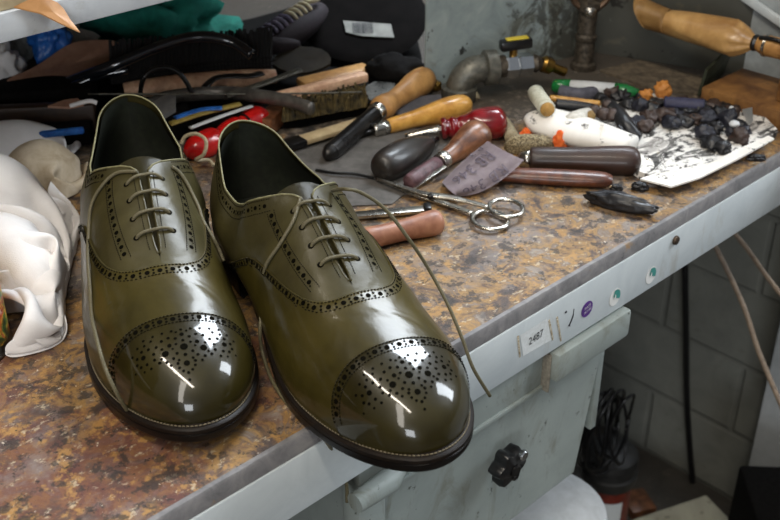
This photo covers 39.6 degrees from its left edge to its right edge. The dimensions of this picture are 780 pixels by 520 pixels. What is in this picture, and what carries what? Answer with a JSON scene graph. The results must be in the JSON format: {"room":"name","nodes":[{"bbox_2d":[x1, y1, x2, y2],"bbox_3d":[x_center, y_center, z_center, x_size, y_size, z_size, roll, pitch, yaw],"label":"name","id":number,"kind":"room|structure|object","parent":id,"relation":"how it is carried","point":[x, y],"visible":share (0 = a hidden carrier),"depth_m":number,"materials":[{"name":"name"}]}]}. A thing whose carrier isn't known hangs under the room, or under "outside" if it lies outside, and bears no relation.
{"room":"service shop","nodes":[
{"label":"service shop","id":0,"kind":"room"},
{"bbox_2d":[424,0,753,84],"bbox_3d":[0.194,-0.384,1.038,0.335,0.420,0.092,-4,31,-7],"label":"wall","id":1,"kind":"structure","parent":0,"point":[455,30],"depth_m":1.12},
{"bbox_2d":[597,490,630,519],"bbox_3d":[0.313,0.397,1.604,0.068,0.200,0.068,-26,39,-37],"label":"canister","id":2,"kind":"object","parent":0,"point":[616,502],"depth_m":1.54,"materials":[{"name":"metal"}]},
{"bbox_2d":[572,426,731,519],"bbox_3d":[0.274,1.619,-0.209,4.000,0.050,4.170,-26,39,-37],"label":"floor","id":3,"kind":"structure","parent":0,"point":[667,486],"depth_m":1.83,"materials":[{"name":"concrete"}]},
{"bbox_2d":[0,0,779,519],"bbox_3d":[-0.322,0.306,1.074,2.000,0.895,0.783,-26,39,-37],"label":"workbench","id":4,"kind":"object","parent":3,"relation":"on","point":[517,293],"depth_m":0.77,"materials":[{"name":"paint"}]},
{"bbox_2d":[0,286,12,360],"bbox_3d":[-0.284,0.022,0.683,0.074,0.085,0.074,-26,39,-37],"label":"tin","id":5,"kind":"object","parent":4,"relation":"on","point":[6,336],"visible":0.97,"depth_m":0.69,"materials":[{"name":"metal"}]},
{"bbox_2d":[0,41,27,78],"bbox_3d":[-0.378,-0.189,1.041,0.051,0.058,0.058,-3,31,-5],"label":"tissue","id":6,"kind":"object","parent":4,"relation":"on","point":[11,63],"visible":0.58,"depth_m":1.03,"materials":[{"name":"paper"}]},
{"bbox_2d":[9,37,32,61],"bbox_3d":[-0.384,-0.238,1.085,0.044,0.082,0.042,10,32,16],"label":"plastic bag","id":7,"kind":"object","parent":4,"relation":"on","point":[20,45],"visible":0.19,"depth_m":1.09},
{"bbox_2d":[0,153,80,356],"bbox_3d":[-0.290,-0.025,0.779,0.121,0.067,0.248,-5,31,-8],"label":"rag","id":8,"kind":"object","parent":4,"relation":"on","point":[39,230],"visible":0.99,"depth_m":0.74,"materials":[{"name":"white fabric"}]},
{"bbox_2d":[0,120,80,155],"bbox_3d":[-0.342,-0.098,0.930,0.156,0.037,0.084,-26,39,-37],"label":"rag","id":9,"kind":"object","parent":4,"relation":"on","point":[13,133],"visible":0.46,"depth_m":0.93,"materials":[{"name":"white fabric"}]},
{"bbox_2d":[9,139,87,197],"bbox_3d":[-0.291,-0.079,0.895,0.091,0.041,0.073,-26,39,-37],"label":"rag","id":10,"kind":"object","parent":9,"relation":"on","point":[49,161],"visible":0.65,"depth_m":0.88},
{"bbox_2d":[38,99,97,144],"bbox_3d":[-0.319,-0.119,0.956,0.128,0.049,0.047,-4,31,-7],"label":"case","id":11,"kind":"object","parent":4,"relation":"on","point":[86,138],"depth_m":0.97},
{"bbox_2d":[48,98,83,108],"bbox_3d":[-0.283,-0.136,0.945,0.028,0.004,0.013,-18,35,-28],"label":"brown offcut","id":12,"kind":"object","parent":11,"relation":"on","point":[64,104],"visible":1,"depth_m":0.94,"materials":[{"name":"leather"}]},
{"bbox_2d":[78,94,258,441],"bbox_3d":[-0.161,-0.008,0.717,0.102,0.102,0.321,-10,32,-17],"label":"shoe","id":13,"kind":"object","parent":4,"relation":"on","point":[169,350],"visible":1,"depth_m":0.66,"materials":[{"name":"green leather"}]},
{"bbox_2d":[180,132,214,166],"bbox_3d":[-0.163,-0.094,0.925,0.026,0.035,0.021,11,32,18],"label":"loop","id":14,"kind":"object","parent":4,"relation":"on","point":[199,158],"visible":1,"depth_m":0.92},
{"bbox_2d":[96,8,421,131],"bbox_3d":[-0.147,-0.222,1.175,0.361,0.002,0.410,-2,31,-3],"label":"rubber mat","id":15,"kind":"object","parent":4,"relation":"on","point":[104,85],"visible":0.09,"depth_m":1.09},
{"bbox_2d":[0,67,128,112],"bbox_3d":[-0.325,-0.158,1.024,0.158,0.046,0.045,-5,31,-8],"label":"case","id":16,"kind":"object","parent":15,"relation":"on","point":[41,88],"depth_m":1.01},
{"bbox_2d":[7,40,113,80],"bbox_3d":[-0.303,-0.186,1.041,0.123,0.028,0.050,-26,39,-37],"label":"leather offcut","id":17,"kind":"object","parent":16,"relation":"on","point":[75,57],"visible":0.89,"depth_m":1.05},
{"bbox_2d":[26,27,72,63],"bbox_3d":[-0.334,-0.225,1.057,0.046,0.058,0.038,-9,32,-15],"label":"scrap","id":18,"kind":"object","parent":17,"relation":"on","point":[44,45],"visible":0.47,"depth_m":1.05,"materials":[{"name":"plastic"}]},
{"bbox_2d":[65,31,255,80],"bbox_3d":[-0.228,-0.184,1.028,0.200,0.057,0.038,-3,31,-5],"label":"handle","id":19,"kind":"object","parent":16,"relation":"on","point":[159,46],"visible":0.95,"depth_m":1.02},
{"bbox_2d":[97,103,193,139],"bbox_3d":[-0.224,-0.126,0.993,0.081,0.022,0.050,-8,32,-14],"label":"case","id":20,"kind":"object","parent":15,"relation":"on","point":[179,130],"visible":0.26,"depth_m":0.98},
{"bbox_2d":[153,94,175,118],"bbox_3d":[-0.202,-0.137,0.969,0.031,0.010,0.030,-26,39,-37],"label":"card","id":21,"kind":"object","parent":20,"relation":"on","point":[166,103],"visible":0.88,"depth_m":0.97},
{"bbox_2d":[138,65,193,95],"bbox_3d":[-0.206,-0.161,0.986,0.053,0.032,0.015,1,31,1],"label":"wire","id":22,"kind":"object","parent":20,"relation":"on","point":[148,72],"visible":0.98,"depth_m":0.98,"materials":[{"name":"plastic"}]},
{"bbox_2d":[147,86,314,114],"bbox_3d":[-0.145,-0.147,0.998,0.161,0.024,0.039,5,31,8],"label":"metal bar","id":23,"kind":"object","parent":20,"relation":"on","point":[252,95],"visible":0.81,"depth_m":0.99,"materials":[{"name":"metal"}]},
{"bbox_2d":[224,68,302,98],"bbox_3d":[-0.118,-0.166,1.018,0.084,0.010,0.013,-22,37,-32],"label":"file","id":24,"kind":"object","parent":23,"relation":"on","point":[293,72],"visible":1,"depth_m":1.02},
{"bbox_2d":[79,0,242,43],"bbox_3d":[-0.245,-0.260,1.164,0.144,0.078,0.135,-26,39,-37],"label":"cloth","id":25,"kind":"object","parent":15,"relation":"on","point":[175,17],"visible":0.46,"depth_m":1.14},
{"bbox_2d":[108,26,276,96],"bbox_3d":[-0.189,-0.189,1.046,0.161,0.053,0.039,-8,32,-12],"label":"brush","id":26,"kind":"object","parent":15,"relation":"on","point":[199,62],"visible":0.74,"depth_m":1.05,"materials":[{"name":"brown wood"}]},
{"bbox_2d":[201,71,264,86],"bbox_3d":[-0.149,-0.172,1.022,0.063,0.007,0.018,-14,33,-22],"label":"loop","id":27,"kind":"object","parent":26,"relation":"on","point":[210,81],"visible":1,"depth_m":1.02,"materials":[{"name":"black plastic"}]},
{"bbox_2d":[168,102,268,159],"bbox_3d":[-0.154,-0.122,0.977,0.048,0.038,0.098,23,38,34],"label":"tool","id":28,"kind":"object","parent":15,"relation":"on","point":[194,145],"depth_m":0.96,"materials":[{"name":"plastic"}]},
{"bbox_2d":[262,104,283,131],"bbox_3d":[-0.109,-0.132,1.008,0.018,0.018,0.050,10,32,16],"label":"wooden block","id":29,"kind":"object","parent":15,"relation":"on","point":[273,120],"visible":0.41,"depth_m":1.00,"materials":[{"name":"brown wood"}]},
{"bbox_2d":[272,37,299,54],"bbox_3d":[-0.136,-0.217,1.097,0.089,0.023,0.026,-6,31,-10],"label":"bundle","id":30,"kind":"object","parent":15,"relation":"on","point":[280,44],"visible":0.09,"depth_m":1.10,"materials":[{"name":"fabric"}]},
{"bbox_2d":[259,0,327,43],"bbox_3d":[-0.104,-0.246,1.130,0.100,0.048,0.047,-26,39,-37],"label":"shoe","id":31,"kind":"object","parent":15,"relation":"on","point":[301,21],"visible":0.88,"depth_m":1.12,"materials":[{"name":"purple fabric"}]},
{"bbox_2d":[273,46,330,75],"bbox_3d":[-0.089,-0.201,1.095,0.057,0.020,0.031,6,31,10],"label":"scrap","id":32,"kind":"object","parent":15,"relation":"on","point":[311,60],"visible":0.96,"depth_m":1.09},
{"bbox_2d":[281,82,369,126],"bbox_3d":[-0.062,-0.146,1.018,0.094,0.029,0.033,-12,33,-20],"label":"brush","id":33,"kind":"object","parent":15,"relation":"on","point":[327,106],"visible":0.84,"depth_m":1.01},
{"bbox_2d":[88,91,361,94],"bbox_3d":[-0.150,-0.152,0.996,0.251,0.010,0.010,-3,31,-5],"label":"rod","id":34,"kind":"object","parent":33,"relation":"on","point":[343,91],"visible":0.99,"depth_m":0.99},
{"bbox_2d":[276,71,367,97],"bbox_3d":[-0.065,-0.165,1.032,0.100,0.010,0.012,-19,36,-29],"label":"wood offcut","id":35,"kind":"object","parent":33,"relation":"on","point":[331,84],"visible":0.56,"depth_m":1.03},
{"bbox_2d":[296,63,365,85],"bbox_3d":[-0.055,-0.184,1.081,0.079,0.008,0.020,-19,35,-28],"label":"wood offcut","id":36,"kind":"object","parent":35,"relation":"on","point":[303,80],"visible":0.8,"depth_m":1.07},
{"bbox_2d":[307,0,424,63],"bbox_3d":[-0.029,-0.264,1.179,0.134,0.061,0.133,-26,39,-37],"label":"disc","id":37,"kind":"object","parent":15,"relation":"on","point":[352,31],"visible":0.79,"depth_m":1.16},
{"bbox_2d":[366,81,394,100],"bbox_3d":[-0.009,-0.164,1.056,0.040,0.007,0.037,-26,39,-37],"label":"metal spatula","id":38,"kind":"object","parent":15,"relation":"on","point":[376,88],"visible":0.68,"depth_m":1.06,"materials":[{"name":"metal"}]},
{"bbox_2d":[365,52,423,85],"bbox_3d":[0.009,-0.190,1.087,0.053,0.037,0.055,-26,39,-37],"label":"pad","id":39,"kind":"object","parent":15,"relation":"on","point":[392,67],"visible":0.71,"depth_m":1.07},
{"bbox_2d":[210,120,491,502],"bbox_3d":[-0.045,0.037,0.703,0.136,0.189,0.302,-25,39,-36],"label":"shoe","id":40,"kind":"object","parent":4,"relation":"on","point":[353,353],"visible":1,"depth_m":0.64,"materials":[{"name":"green leather"}]},
{"bbox_2d":[294,128,450,206],"bbox_3d":[-0.022,-0.086,0.947,0.129,0.001,0.177,14,33,22],"label":"metal sheet","id":41,"kind":"object","parent":4,"relation":"on","point":[357,158],"visible":0.51,"depth_m":0.94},
{"bbox_2d":[283,118,355,149],"bbox_3d":[-0.056,-0.117,0.986,0.098,0.006,0.016,-22,37,-32],"label":"spreader","id":42,"kind":"object","parent":41,"relation":"on","point":[297,141],"visible":0.69,"depth_m":0.97,"materials":[{"name":"beige wood"}]},
{"bbox_2d":[315,169,374,178],"bbox_3d":[-0.039,-0.073,0.920,0.053,0.005,0.006,10,32,16],"label":"wire","id":43,"kind":"object","parent":41,"relation":"on","point":[316,170],"visible":1,"depth_m":0.92,"materials":[{"name":"black plastic"}]},
{"bbox_2d":[322,67,435,160],"bbox_3d":[-0.012,-0.140,1.012,0.028,0.028,0.198,17,35,26],"label":"tool","id":44,"kind":"object","parent":41,"relation":"on","point":[421,81],"visible":0.99,"depth_m":1.01,"materials":[{"name":"beige wood"}]},
{"bbox_2d":[371,136,439,180],"bbox_3d":[0.017,-0.092,0.937,0.031,0.031,0.092,22,37,32],"label":"tool","id":45,"kind":"object","parent":41,"relation":"on","point":[399,157],"visible":0.98,"depth_m":0.91,"materials":[{"name":"metal"}]},
{"bbox_2d":[363,94,472,135],"bbox_3d":[0.016,-0.133,1.008,0.138,0.024,0.024,-14,34,-22],"label":"yellow handled awl","id":46,"kind":"object","parent":41,"relation":"on","point":[454,105],"visible":0.88,"depth_m":1.01,"materials":[{"name":"brown wood"}]},
{"bbox_2d":[403,120,491,188],"bbox_3d":[0.048,-0.093,0.934,0.030,0.030,0.113,23,38,34],"label":"knife","id":47,"kind":"object","parent":41,"relation":"on","point":[473,134],"visible":0.96,"depth_m":0.94,"materials":[{"name":"brown wood"}]},
{"bbox_2d":[404,106,506,139],"bbox_3d":[0.059,-0.122,0.982,0.093,0.031,0.031,-4,31,-7],"label":"screwdriver","id":48,"kind":"object","parent":41,"relation":"on","point":[494,117],"visible":0.81,"depth_m":0.98,"materials":[{"name":"paint"}]},
{"bbox_2d":[355,202,431,218],"bbox_3d":[0.001,-0.038,0.859,0.065,0.007,0.010,-5,31,-8],"label":"steel rule","id":49,"kind":"object","parent":4,"relation":"on","point":[366,214],"visible":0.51,"depth_m":0.86,"materials":[{"name":"silver metal"}]},
{"bbox_2d":[374,177,525,231],"bbox_3d":[0.051,-0.054,0.883,0.054,0.008,0.132,-26,39,-37],"label":"scissors","id":50,"kind":"object","parent":4,"relation":"on","point":[437,198],"visible":1,"depth_m":0.87,"materials":[{"name":"metal"}]},
{"bbox_2d":[288,306,630,519],"bbox_3d":[-0.025,0.132,0.931,0.308,0.242,0.346,-26,39,-37],"label":"cabinet","id":51,"kind":"object","parent":4,"relation":"hanging from","point":[544,409],"depth_m":0.82,"materials":[{"name":"metal"}]},
{"bbox_2d":[442,141,523,195],"bbox_3d":[0.071,-0.076,0.904,0.079,0.023,0.051,-26,39,-37],"label":"sandpaper offcut","id":52,"kind":"object","parent":4,"relation":"on","point":[489,164],"visible":1,"depth_m":0.90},
{"bbox_2d":[441,35,567,102],"bbox_3d":[0.114,-0.191,1.067,0.130,0.059,0.037,-9,32,-14],"label":"pipe fitting","id":53,"kind":"object","parent":4,"relation":"on","point":[488,67],"visible":0.98,"depth_m":1.05,"materials":[{"name":"metal"}]},
{"bbox_2d":[504,117,518,141],"bbox_3d":[0.109,-0.120,0.994,0.014,0.014,0.041,-2,31,-3],"label":"plug","id":54,"kind":"object","parent":4,"relation":"on","point":[511,131],"visible":0.59,"depth_m":0.98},
{"bbox_2d":[504,134,554,154],"bbox_3d":[0.124,-0.104,0.961,0.046,0.018,0.017,0,31,0],"label":"stone","id":55,"kind":"object","parent":4,"relation":"on","point":[516,144],"visible":0.73,"depth_m":0.95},
{"bbox_2d":[501,167,612,186],"bbox_3d":[0.137,-0.070,0.907,0.096,0.013,0.019,3,31,6],"label":"stick","id":56,"kind":"object","parent":4,"relation":"on","point":[543,176],"visible":0.93,"depth_m":0.90,"materials":[{"name":"brown wood"}]},
{"bbox_2d":[553,130,567,146],"bbox_3d":[0.151,-0.106,0.962,0.015,0.021,0.014,-26,39,-37],"label":"foam earplug","id":57,"kind":"object","parent":4,"relation":"on","point":[558,141],"visible":0.66,"depth_m":0.96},
{"bbox_2d":[518,146,640,175],"bbox_3d":[0.162,-0.087,0.928,0.105,0.026,0.026,4,31,6],"label":"handle","id":58,"kind":"object","parent":4,"relation":"on","point":[613,160],"visible":0.91,"depth_m":0.92,"materials":[{"name":"brown wood"}]},
{"bbox_2d":[570,0,609,72],"bbox_3d":[0.204,-0.253,1.111,0.036,0.121,0.035,-26,39,-37],"label":"metal post","id":59,"kind":"object","parent":4,"relation":"on","point":[583,61],"visible":1,"depth_m":1.12,"materials":[{"name":"brown metal"}]},
{"bbox_2d":[583,189,658,213],"bbox_3d":[0.185,-0.048,0.868,0.063,0.015,0.017,14,33,22],"label":"stick","id":60,"kind":"object","parent":4,"relation":"on","point":[614,200],"visible":1,"depth_m":0.86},
{"bbox_2d":[631,181,648,192],"bbox_3d":[0.208,-0.062,0.899,0.015,0.008,0.010,6,31,9],"label":"crumb","id":61,"kind":"object","parent":4,"relation":"on","point":[639,186],"visible":1,"depth_m":0.90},
{"bbox_2d":[554,93,777,178],"bbox_3d":[0.244,-0.127,1.009,0.198,0.012,0.187,-26,39,-37],"label":"pile","id":62,"kind":"object","parent":4,"relation":"on","point":[669,149],"visible":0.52,"depth_m":0.96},
{"bbox_2d":[555,99,592,110],"bbox_3d":[0.173,-0.142,1.003,0.040,0.010,0.012,12,33,19],"label":"stick","id":63,"kind":"object","parent":62,"relation":"on","point":[571,105],"visible":0.8,"depth_m":1.00,"materials":[{"name":"black wax"}]},
{"bbox_2d":[550,95,600,106],"bbox_3d":[0.175,-0.150,1.025,0.048,0.006,0.006,9,32,16],"label":"stick","id":64,"kind":"object","parent":62,"relation":"on","point":[553,98],"visible":0.59,"depth_m":1.02,"materials":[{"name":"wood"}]},
{"bbox_2d":[558,85,598,99],"bbox_3d":[0.184,-0.162,1.057,0.042,0.014,0.021,0,31,0],"label":"grey chalk","id":65,"kind":"object","parent":62,"relation":"on","point":[589,92],"visible":0.71,"depth_m":1.05,"materials":[{"name":"blue wax"}]},
{"bbox_2d":[524,109,638,147],"bbox_3d":[0.168,-0.115,0.970,0.104,0.025,0.045,22,37,32],"label":"tube","id":66,"kind":"object","parent":62,"relation":"on","point":[584,131],"visible":0.78,"depth_m":0.95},
{"bbox_2d":[528,85,554,116],"bbox_3d":[0.138,-0.145,0.986,0.015,0.017,0.049,-3,31,-6],"label":"tube","id":67,"kind":"object","parent":66,"relation":"on","point":[537,95],"visible":1,"depth_m":0.97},
{"bbox_2d":[565,108,591,118],"bbox_3d":[0.171,-0.131,0.976,0.037,0.011,0.014,-26,39,-37],"label":"tube","id":68,"kind":"object","parent":66,"relation":"on","point":[583,112],"visible":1,"depth_m":0.97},
{"bbox_2d":[551,79,639,96],"bbox_3d":[0.204,-0.167,1.061,0.091,0.018,0.016,10,32,16],"label":"marker","id":69,"kind":"object","parent":62,"relation":"on","point":[556,83],"visible":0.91,"depth_m":1.06,"materials":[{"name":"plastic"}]},
{"bbox_2d":[593,92,607,104],"bbox_3d":[0.203,-0.156,1.041,0.017,0.011,0.014,-26,39,-37],"label":"lump","id":70,"kind":"object","parent":62,"relation":"on","point":[600,96],"visible":0.66,"depth_m":1.04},
{"bbox_2d":[596,107,607,120],"bbox_3d":[0.194,-0.133,0.983,0.013,0.011,0.013,-26,39,-37],"label":"ball","id":71,"kind":"object","parent":62,"relation":"on","point":[602,113],"visible":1,"depth_m":0.98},
{"bbox_2d":[603,85,618,99],"bbox_3d":[0.216,-0.164,1.052,0.018,0.014,0.022,-26,39,-37],"label":"lump","id":72,"kind":"object","parent":62,"relation":"on","point":[607,91],"visible":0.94,"depth_m":1.05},
{"bbox_2d":[610,89,630,101],"bbox_3d":[0.222,-0.160,1.048,0.019,0.012,0.021,-26,39,-37],"label":"lump","id":73,"kind":"object","parent":62,"relation":"on","point":[619,95],"visible":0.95,"depth_m":1.04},
{"bbox_2d":[601,98,641,140],"bbox_3d":[0.207,-0.129,0.983,0.018,0.021,0.067,-9,32,-14],"label":"black twisted wax","id":74,"kind":"object","parent":62,"relation":"on","point":[621,117],"visible":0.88,"depth_m":0.97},
{"bbox_2d":[607,108,616,121],"bbox_3d":[0.202,-0.132,0.981,0.014,0.011,0.014,-26,39,-37],"label":"ball","id":75,"kind":"object","parent":74,"relation":"on","point":[611,112],"visible":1,"depth_m":0.98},
{"bbox_2d":[618,97,636,109],"bbox_3d":[0.230,-0.149,1.031,0.022,0.011,0.021,-26,39,-37],"label":"lump","id":76,"kind":"object","parent":62,"relation":"on","point":[626,102],"visible":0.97,"depth_m":1.03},
{"bbox_2d":[630,114,645,128],"bbox_3d":[0.223,-0.126,0.991,0.020,0.011,0.020,-26,39,-37],"label":"lump","id":77,"kind":"object","parent":62,"relation":"on","point":[636,118],"visible":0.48,"depth_m":0.99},
{"bbox_2d":[631,97,648,111],"bbox_3d":[0.237,-0.146,1.022,0.020,0.015,0.017,2,31,3],"label":"lump","id":78,"kind":"object","parent":62,"relation":"on","point":[640,104],"visible":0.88,"depth_m":1.02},
{"bbox_2d":[637,119,653,132],"bbox_3d":[0.233,-0.124,0.986,0.017,0.012,0.016,-26,39,-37],"label":"lump","id":79,"kind":"object","parent":62,"relation":"on","point":[645,126],"visible":0.99,"depth_m":0.98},
{"bbox_2d":[638,89,652,99],"bbox_3d":[0.247,-0.160,1.046,0.014,0.013,0.015,-26,39,-37],"label":"orange wax","id":80,"kind":"object","parent":62,"relation":"on","point":[646,93],"visible":0.7,"depth_m":1.04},
{"bbox_2d":[639,109,657,123],"bbox_3d":[0.239,-0.133,1.001,0.017,0.014,0.017,-8,32,-14],"label":"lump","id":81,"kind":"object","parent":62,"relation":"on","point":[648,114],"visible":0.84,"depth_m":1.00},
{"bbox_2d":[640,101,661,111],"bbox_3d":[0.248,-0.143,1.018,0.027,0.014,0.023,-26,39,-37],"label":"lump","id":82,"kind":"object","parent":62,"relation":"on","point":[651,105],"visible":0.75,"depth_m":1.01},
{"bbox_2d":[654,80,671,97],"bbox_3d":[0.266,-0.167,1.055,0.018,0.016,0.017,-9,32,-15],"label":"orange wax","id":83,"kind":"object","parent":62,"relation":"on","point":[662,88],"visible":0.94,"depth_m":1.05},
{"bbox_2d":[656,106,676,124],"bbox_3d":[0.255,-0.137,1.006,0.024,0.014,0.025,2,31,3],"label":"lump","id":84,"kind":"object","parent":62,"relation":"on","point":[660,112],"visible":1,"depth_m":1.00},
{"bbox_2d":[661,115,682,128],"bbox_3d":[0.259,-0.127,0.995,0.017,0.010,0.022,-26,39,-37],"label":"lump","id":85,"kind":"object","parent":62,"relation":"on","point":[669,121],"visible":1,"depth_m":0.99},
{"bbox_2d":[663,96,704,108],"bbox_3d":[0.276,-0.146,1.018,0.037,0.013,0.014,6,31,10],"label":"navy chalk","id":86,"kind":"object","parent":62,"relation":"on","point":[668,101],"visible":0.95,"depth_m":1.01,"materials":[{"name":"wax"}]},
{"bbox_2d":[676,112,694,128],"bbox_3d":[0.272,-0.130,0.998,0.020,0.011,0.023,12,33,19],"label":"lump","id":87,"kind":"object","parent":62,"relation":"on","point":[687,122],"visible":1,"depth_m":0.99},
{"bbox_2d":[678,107,696,113],"bbox_3d":[0.281,-0.142,1.018,0.023,0.012,0.024,6,31,9],"label":"lump","id":88,"kind":"object","parent":62,"relation":"on","point":[687,110],"visible":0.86,"depth_m":1.01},
{"bbox_2d":[689,113,702,125],"bbox_3d":[0.281,-0.130,1.000,0.019,0.010,0.019,-26,39,-37],"label":"lump","id":89,"kind":"object","parent":62,"relation":"on","point":[697,117],"visible":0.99,"depth_m":0.99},
{"bbox_2d":[693,124,715,137],"bbox_3d":[0.282,-0.115,0.971,0.017,0.014,0.019,-26,39,-37],"label":"lump","id":90,"kind":"object","parent":62,"relation":"on","point":[702,129],"visible":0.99,"depth_m":0.97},
{"bbox_2d":[640,136,773,187],"bbox_3d":[0.281,-0.084,0.927,0.158,0.002,0.026,-18,35,-28],"label":"folded paper","id":91,"kind":"object","parent":62,"relation":"on","point":[673,178],"visible":1,"depth_m":0.91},
{"bbox_2d":[698,108,718,124],"bbox_3d":[0.294,-0.134,1.003,0.024,0.013,0.023,-10,32,-16],"label":"lump","id":92,"kind":"object","parent":62,"relation":"on","point":[708,114],"visible":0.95,"depth_m":1.00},
{"bbox_2d":[699,133,723,151],"bbox_3d":[0.284,-0.104,0.956,0.026,0.010,0.027,-26,39,-37],"label":"lump","id":93,"kind":"object","parent":62,"relation":"on","point":[708,141],"visible":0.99,"depth_m":0.95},
{"bbox_2d":[706,98,721,106],"bbox_3d":[0.306,-0.145,1.022,0.023,0.012,0.021,-26,39,-37],"label":"lump","id":94,"kind":"object","parent":62,"relation":"on","point":[712,102],"visible":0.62,"depth_m":1.02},
{"bbox_2d":[709,121,723,134],"bbox_3d":[0.296,-0.122,0.985,0.015,0.011,0.017,-26,39,-37],"label":"lump","id":95,"kind":"object","parent":62,"relation":"on","point":[718,126],"visible":0.89,"depth_m":0.98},
{"bbox_2d":[711,105,726,120],"bbox_3d":[0.306,-0.136,1.004,0.023,0.016,0.020,-26,39,-37],"label":"lump","id":96,"kind":"object","parent":62,"relation":"on","point":[716,108],"visible":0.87,"depth_m":1.00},
{"bbox_2d":[714,140,731,154],"bbox_3d":[0.292,-0.099,0.946,0.014,0.011,0.018,-26,39,-37],"label":"lump","id":97,"kind":"object","parent":62,"relation":"on","point":[723,147],"visible":1,"depth_m":0.94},
{"bbox_2d":[718,108,737,126],"bbox_3d":[0.311,-0.131,0.995,0.020,0.017,0.022,-26,39,-37],"label":"lump","id":98,"kind":"object","parent":62,"relation":"on","point":[728,115],"visible":0.77,"depth_m":0.99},
{"bbox_2d":[727,127,749,144],"bbox_3d":[0.311,-0.112,0.963,0.016,0.016,0.020,-26,39,-37],"label":"lump","id":99,"kind":"object","parent":62,"relation":"on","point":[739,135],"visible":1,"depth_m":0.96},
{"bbox_2d":[742,107,752,124],"bbox_3d":[0.330,-0.137,0.999,0.001,0.019,0.045,3,31,4],"label":"tab","id":100,"kind":"object","parent":62,"relation":"on","point":[748,114],"visible":1,"depth_m":0.99,"materials":[{"name":"paper"}]},
{"bbox_2d":[633,0,779,59],"bbox_3d":[0.313,-0.225,1.063,0.164,0.036,0.036,24,38,35],"label":"handle","id":101,"kind":"object","parent":4,"relation":"on","point":[731,37],"visible":1,"depth_m":1.05,"materials":[{"name":"brown wood"}]},
{"bbox_2d":[701,68,779,130],"bbox_3d":[0.415,-0.153,0.978,0.075,0.085,0.252,-26,39,-37],"label":"wooden jig","id":102,"kind":"object","parent":4,"relation":"on","point":[745,88],"visible":0.83,"depth_m":1.04,"materials":[{"name":"orange wood"}]},
{"bbox_2d":[713,245,779,407],"bbox_3d":[0.396,0.077,1.183,0.013,0.157,0.156,-16,34,-24],"label":"hose","id":103,"kind":"object","parent":4,"relation":"hanging from","point":[716,248],"visible":0.91,"depth_m":1.19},
{"bbox_2d":[733,233,779,296],"bbox_3d":[0.417,0.013,1.202,0.010,0.065,0.113,-19,35,-28],"label":"cable","id":104,"kind":"object","parent":4,"relation":"hanging from","point":[739,239],"visible":0.78,"depth_m":1.21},
{"bbox_2d":[746,154,767,161],"bbox_3d":[0.322,-0.090,0.950,0.020,0.006,0.008,3,31,6],"label":"crumb","id":105,"kind":"object","parent":4,"relation":"on","point":[754,157],"visible":1,"depth_m":0.95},
{"bbox_2d":[743,0,779,78],"bbox_3d":[0.409,-0.349,0.980,0.012,0.420,0.123,-23,37,-33],"label":"board","id":106,"kind":"object","parent":4,"relation":"on","point":[760,25],"visible":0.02,"depth_m":1.09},
{"bbox_2d":[741,0,779,26],"bbox_3d":[0.373,-0.246,1.074,0.006,0.032,0.078,-23,37,-33],"label":"batten","id":107,"kind":"object","parent":106,"relation":"attached to","point":[756,5],"visible":1,"depth_m":1.07,"materials":[{"name":"paint"}]},
{"bbox_2d":[511,474,606,519],"bbox_3d":[0.155,0.452,1.217,0.130,0.500,0.130,-26,39,-37],"label":"bin","id":108,"kind":"object","parent":3,"relation":"on","point":[572,498],"visible":0.45,"depth_m":1.09,"materials":[{"name":"plastic"}]},
{"bbox_2d":[576,387,638,519],"bbox_3d":[0.297,0.323,1.542,0.124,0.390,0.080,-26,39,-37],"label":"canister","id":109,"kind":"object","parent":3,"relation":"on","point":[614,487],"depth_m":1.50,"materials":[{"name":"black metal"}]},
{"bbox_2d":[628,488,656,519],"bbox_3d":[0.405,0.400,1.775,0.044,0.018,0.050,-9,32,-14],"label":"block","id":110,"kind":"object","parent":3,"relation":"on","point":[640,503],"depth_m":1.76,"materials":[{"name":"brown wood"}]},
{"bbox_2d":[633,496,727,519],"bbox_3d":[0.353,0.460,1.605,0.342,0.090,0.100,-12,33,-20],"label":"board","id":111,"kind":"object","parent":3,"relation":"on","point":[702,508],"depth_m":1.65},
{"bbox_2d":[728,466,779,519],"bbox_3d":[0.548,0.455,1.418,0.180,0.290,0.220,2,31,3],"label":"box","id":112,"kind":"object","parent":3,"relation":"on","point":[756,496],"visible":1,"depth_m":1.41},
{"bbox_2d":[596,205,779,498],"bbox_3d":[1.637,0.569,0.691,0.100,0.837,4.168,-26,39,-37],"label":"wall","id":113,"kind":"structure","parent":0,"point":[728,380],"depth_m":1.74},
{"bbox_2d":[682,264,695,482],"bbox_3d":[0.476,0.159,1.724,0.016,0.455,0.101,-26,39,-37],"label":"cable","id":114,"kind":"object","parent":113,"relation":"attached to","point":[685,281],"visible":0.79,"depth_m":1.74,"materials":[{"name":"black plastic"}]},
{"bbox_2d":[749,327,779,466],"bbox_3d":[1.067,0.352,1.101,0.080,0.790,1.425,-26,39,-37],"label":"trim","id":115,"kind":"structure","parent":113,"relation":"attached to","point":[766,446],"depth_m":1.59,"materials":[{"name":"grey paint"}]},
{"bbox_3d":[-1.206,-0.478,0.335,4.000,3.000,0.100,-26,39,-37],"label":"wall","id":116,"kind":"structure","parent":0,"visible":0},
{"bbox_2d":[0,0,170,42],"bbox_3d":[-0.548,-0.189,0.772,1.265,0.034,0.475,-26,39,-37],"label":"wall shelf","id":117,"kind":"object","parent":116,"relation":"attached to","point":[15,23],"visible":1,"depth_m":0.75,"materials":[{"name":"paint"}]},
{"bbox_2d":[14,0,79,32],"bbox_3d":[-0.236,-0.168,0.742,0.040,0.027,0.012,-11,32,-17],"label":"leather tip","id":118,"kind":"object","parent":117,"relation":"hanging from","point":[51,9],"visible":1,"depth_m":0.74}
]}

